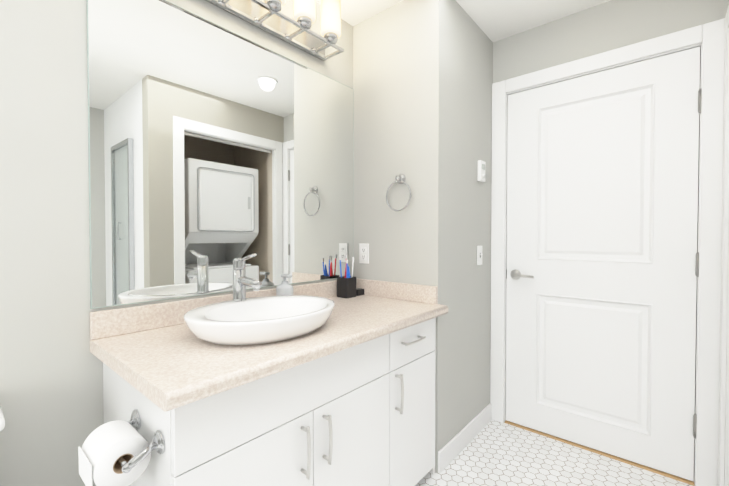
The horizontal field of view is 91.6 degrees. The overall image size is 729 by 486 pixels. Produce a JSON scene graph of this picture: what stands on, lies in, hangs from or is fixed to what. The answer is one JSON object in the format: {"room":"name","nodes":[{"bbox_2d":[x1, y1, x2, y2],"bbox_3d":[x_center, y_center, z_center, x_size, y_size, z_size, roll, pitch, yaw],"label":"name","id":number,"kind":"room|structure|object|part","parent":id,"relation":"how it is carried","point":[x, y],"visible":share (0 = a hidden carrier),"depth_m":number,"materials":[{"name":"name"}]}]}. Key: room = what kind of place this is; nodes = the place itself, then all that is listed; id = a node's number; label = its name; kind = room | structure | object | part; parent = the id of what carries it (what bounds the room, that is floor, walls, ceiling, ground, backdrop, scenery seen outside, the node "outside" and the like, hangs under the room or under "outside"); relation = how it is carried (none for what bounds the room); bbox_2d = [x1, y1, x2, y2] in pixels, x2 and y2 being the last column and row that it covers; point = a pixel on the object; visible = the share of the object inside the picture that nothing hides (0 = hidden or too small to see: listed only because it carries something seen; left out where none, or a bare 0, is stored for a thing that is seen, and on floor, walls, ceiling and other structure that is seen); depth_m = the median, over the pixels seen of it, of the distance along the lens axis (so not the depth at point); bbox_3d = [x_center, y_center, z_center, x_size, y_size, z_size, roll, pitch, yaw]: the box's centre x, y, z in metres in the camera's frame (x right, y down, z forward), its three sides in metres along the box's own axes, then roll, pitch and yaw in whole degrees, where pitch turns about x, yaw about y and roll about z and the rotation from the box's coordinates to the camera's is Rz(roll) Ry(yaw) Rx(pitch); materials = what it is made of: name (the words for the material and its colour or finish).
{"room":"bathroom","nodes":[
{"label":"bathroom","id":0,"kind":"room"},
{"bbox_2d":[0,0,353,485],"bbox_3d":[-1.720,-0.038,0.224,0.127,2.380,4.970,1,1,40],"label":"wall","id":1,"kind":"structure","parent":0,"point":[214,150],"depth_m":1.22,"materials":[{"name":"beige paint"}]},
{"bbox_2d":[90,280,337,337],"bbox_3d":[-0.464,0.256,1.601,0.020,0.086,1.252,1,1,40],"label":"backsplash","id":2,"kind":"structure","parent":1,"relation":"attached to","point":[105,323],"depth_m":1.27,"materials":[{"name":"beige stone"}]},
{"bbox_2d":[205,0,343,60],"bbox_3d":[-0.413,-1.062,1.506,0.194,0.213,0.830,1,1,40],"label":"sconce","id":3,"kind":"object","parent":1,"relation":"attached to","point":[268,16],"depth_m":1.63,"materials":[{"name":"silver metal"}]},
{"bbox_3d":[-0.271,-1.090,1.600,0.100,0.160,0.100,1,1,40],"label":"vanity light fixture shade","id":4,"kind":"part","parent":3,"relation":"part of","materials":[{"name":"white glass"}]},
{"bbox_3d":[-0.164,-1.092,1.726,0.100,0.160,0.100,1,1,40],"label":"vanity light fixture shade","id":5,"kind":"part","parent":3,"relation":"part of","materials":[{"name":"white glass"}]},
{"bbox_2d":[353,0,492,472],"bbox_3d":[0.363,-0.071,2.249,0.677,2.380,0.815,1,1,40],"label":"wall","id":6,"kind":"structure","parent":0,"point":[422,77],"depth_m":1.89,"materials":[{"name":"beige paint"}]},
{"bbox_2d":[359,243,368,263],"bbox_3d":[-0.004,0.060,2.022,0.070,0.114,0.009,1,1,40],"label":"electrical outlet plate","id":7,"kind":"object","parent":6,"relation":"attached to","point":[364,253],"visible":1,"depth_m":2.02,"materials":[{"name":"white plastic"}]},
{"bbox_2d":[356,278,437,305],"bbox_3d":[0.146,0.252,1.890,0.536,0.086,0.020,1,1,40],"label":"backsplash","id":8,"kind":"structure","parent":6,"relation":"attached to","point":[408,292],"depth_m":1.84,"materials":[{"name":"beige stone"}]},
{"bbox_2d":[386,174,410,210],"bbox_3d":[0.180,-0.262,1.839,0.158,0.196,0.042,1,1,40],"label":"towel ring","id":9,"kind":"object","parent":6,"relation":"attached to","point":[400,179],"visible":1,"depth_m":1.83,"materials":[{"name":"silver metal"}]},
{"bbox_2d":[438,403,491,473],"bbox_3d":[0.582,1.071,1.992,0.013,0.105,0.675,1,1,40],"label":"baseboard","id":10,"kind":"structure","parent":6,"relation":"attached to","point":[454,446],"depth_m":1.91,"materials":[{"name":"white wood"}]},
{"bbox_2d":[477,246,482,264],"bbox_3d":[0.688,0.073,2.095,0.020,0.114,0.070,1,1,40],"label":"switch plate","id":11,"kind":"object","parent":6,"relation":"attached to","point":[479,255],"visible":1,"depth_m":2.09,"materials":[{"name":"white plastic"}]},
{"bbox_2d":[477,160,485,181],"bbox_3d":[0.690,-0.421,2.081,0.030,0.120,0.068,1,1,40],"label":"switch","id":12,"kind":"object","parent":6,"relation":"attached to","point":[481,171],"visible":1,"depth_m":2.06,"materials":[{"name":"white plastic"}]},
{"bbox_2d":[316,0,610,41],"bbox_3d":[-0.329,-1.248,-0.433,3.070,0.060,5.800,1,1,40],"label":"ceiling","id":13,"kind":"structure","parent":0,"point":[495,20],"depth_m":1.92,"materials":[{"name":"white paint"}]},
{"bbox_2d":[415,420,692,485],"bbox_3d":[-0.329,1.192,-0.393,3.070,0.060,5.800,1,1,40],"label":"floor","id":14,"kind":"structure","parent":0,"point":[494,453],"depth_m":1.79,"materials":[{"name":"tile"}]},
{"bbox_2d":[0,406,4,431],"bbox_3d":[-0.894,0.776,0.552,0.713,0.742,0.500,1,1,40],"label":"toilet","id":15,"kind":"object","parent":14,"relation":"on","point":[2,422],"visible":1,"depth_m":0.82,"materials":[{"name":"white ceramic"}]},
{"bbox_2d":[103,310,447,485],"bbox_3d":[-0.232,0.737,1.433,0.601,0.790,1.217,1,1,40],"label":"bathroom vanity","id":16,"kind":"object","parent":14,"relation":"on","point":[344,395],"depth_m":1.12,"materials":[{"name":"white wood"}]},
{"bbox_2d":[117,409,164,472],"bbox_3d":[-0.573,0.479,0.868,0.214,0.066,0.080,1,1,40],"label":"toilet paper holder","id":17,"kind":"object","parent":16,"relation":"attached to","point":[157,444],"visible":0.79,"depth_m":0.83,"materials":[{"name":"silver metal"}]},
{"bbox_2d":[78,420,150,485],"bbox_3d":[-0.594,0.502,0.844,0.116,0.113,0.116,1,1,40],"label":"toilet paper roll","id":18,"kind":"object","parent":17,"relation":"hanging from","point":[105,448],"visible":0.79,"depth_m":0.81,"materials":[{"name":"white paper"}]},
{"bbox_2d":[90,294,447,413],"bbox_3d":[-0.239,0.323,1.410,0.612,0.039,1.252,1,1,40],"label":"countertop","id":19,"kind":"structure","parent":16,"relation":"on","point":[167,365],"depth_m":1.03,"materials":[{"name":"beige stone"}]},
{"bbox_2d":[184,253,334,344],"bbox_3d":[-0.347,0.172,1.246,0.430,0.267,0.530,1,1,40],"label":"basin","id":20,"kind":"object","parent":19,"relation":"in","point":[239,318],"visible":1,"depth_m":1.19,"materials":[{"name":"white ceramic"}]},
{"bbox_2d":[232,253,261,301],"bbox_3d":[-0.440,0.129,1.324,0.156,0.184,0.053,1,1,40],"label":"faucet","id":21,"kind":"object","parent":20,"relation":"on","point":[240,281],"depth_m":1.34,"materials":[{"name":"silver metal"}]},
{"bbox_2d":[276,274,292,295],"bbox_3d":[-0.361,0.220,1.613,0.078,0.157,0.076,1,1,40],"label":"soap dispenser","id":22,"kind":"object","parent":19,"relation":"on","point":[284,288],"visible":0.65,"depth_m":1.59,"materials":[{"name":"grey"}]},
{"bbox_2d":[337,255,355,297],"bbox_3d":[-0.098,0.180,1.937,0.082,0.227,0.082,1,1,40],"label":"toothbrush cup","id":23,"kind":"object","parent":19,"relation":"on","point":[346,285],"visible":1,"depth_m":1.91,"materials":[{"name":"black plastic"}]},
{"bbox_2d":[356,288,363,295],"bbox_3d":[-0.036,0.276,1.996,0.047,0.034,0.060,1,1,40],"label":"box","id":24,"kind":"object","parent":19,"relation":"on","point":[359,291],"visible":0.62,"depth_m":1.98,"materials":[{"name":"black plastic"}]},
{"bbox_2d":[505,420,694,485],"bbox_3d":[1.228,1.120,1.958,0.868,0.008,0.079,1,1,40],"label":"threshold","id":25,"kind":"object","parent":14,"relation":"on","point":[611,456],"visible":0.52,"depth_m":1.87,"materials":[{"name":"brown wood"}]},
{"bbox_2d":[493,0,728,82],"bbox_3d":[1.290,-0.065,1.918,1.163,2.380,0.120,1,1,40],"label":"wall","id":26,"kind":"structure","parent":0,"point":[605,27],"depth_m":1.88,"materials":[{"name":"beige paint"}]},
{"bbox_2d":[506,47,701,481],"bbox_3d":[1.206,0.103,1.906,0.876,2.016,0.107,1,1,40],"label":"door","id":27,"kind":"structure","parent":26,"relation":"in","point":[602,272],"depth_m":1.86,"materials":[{"name":"white paint"}]},
{"bbox_2d":[490,18,724,485],"bbox_3d":[1.223,0.065,1.936,1.040,2.118,0.093,1,1,40],"label":"door frame","id":28,"kind":"structure","parent":26,"relation":"attached to","point":[708,39],"depth_m":1.62,"materials":[{"name":"white wood"}]},
{"bbox_3d":[1.245,-0.051,1.061,0.120,2.380,1.245,1,1,40],"label":"wall","id":29,"kind":"structure","parent":0,"visible":0},
{"bbox_2d":[717,5,728,485],"bbox_3d":[1.288,0.080,1.124,0.137,2.115,1.045,1,1,40],"label":"trim","id":30,"kind":"structure","parent":29,"relation":"attached to","point":[723,450],"depth_m":1.50,"materials":[{"name":"white paint"}]}
]}

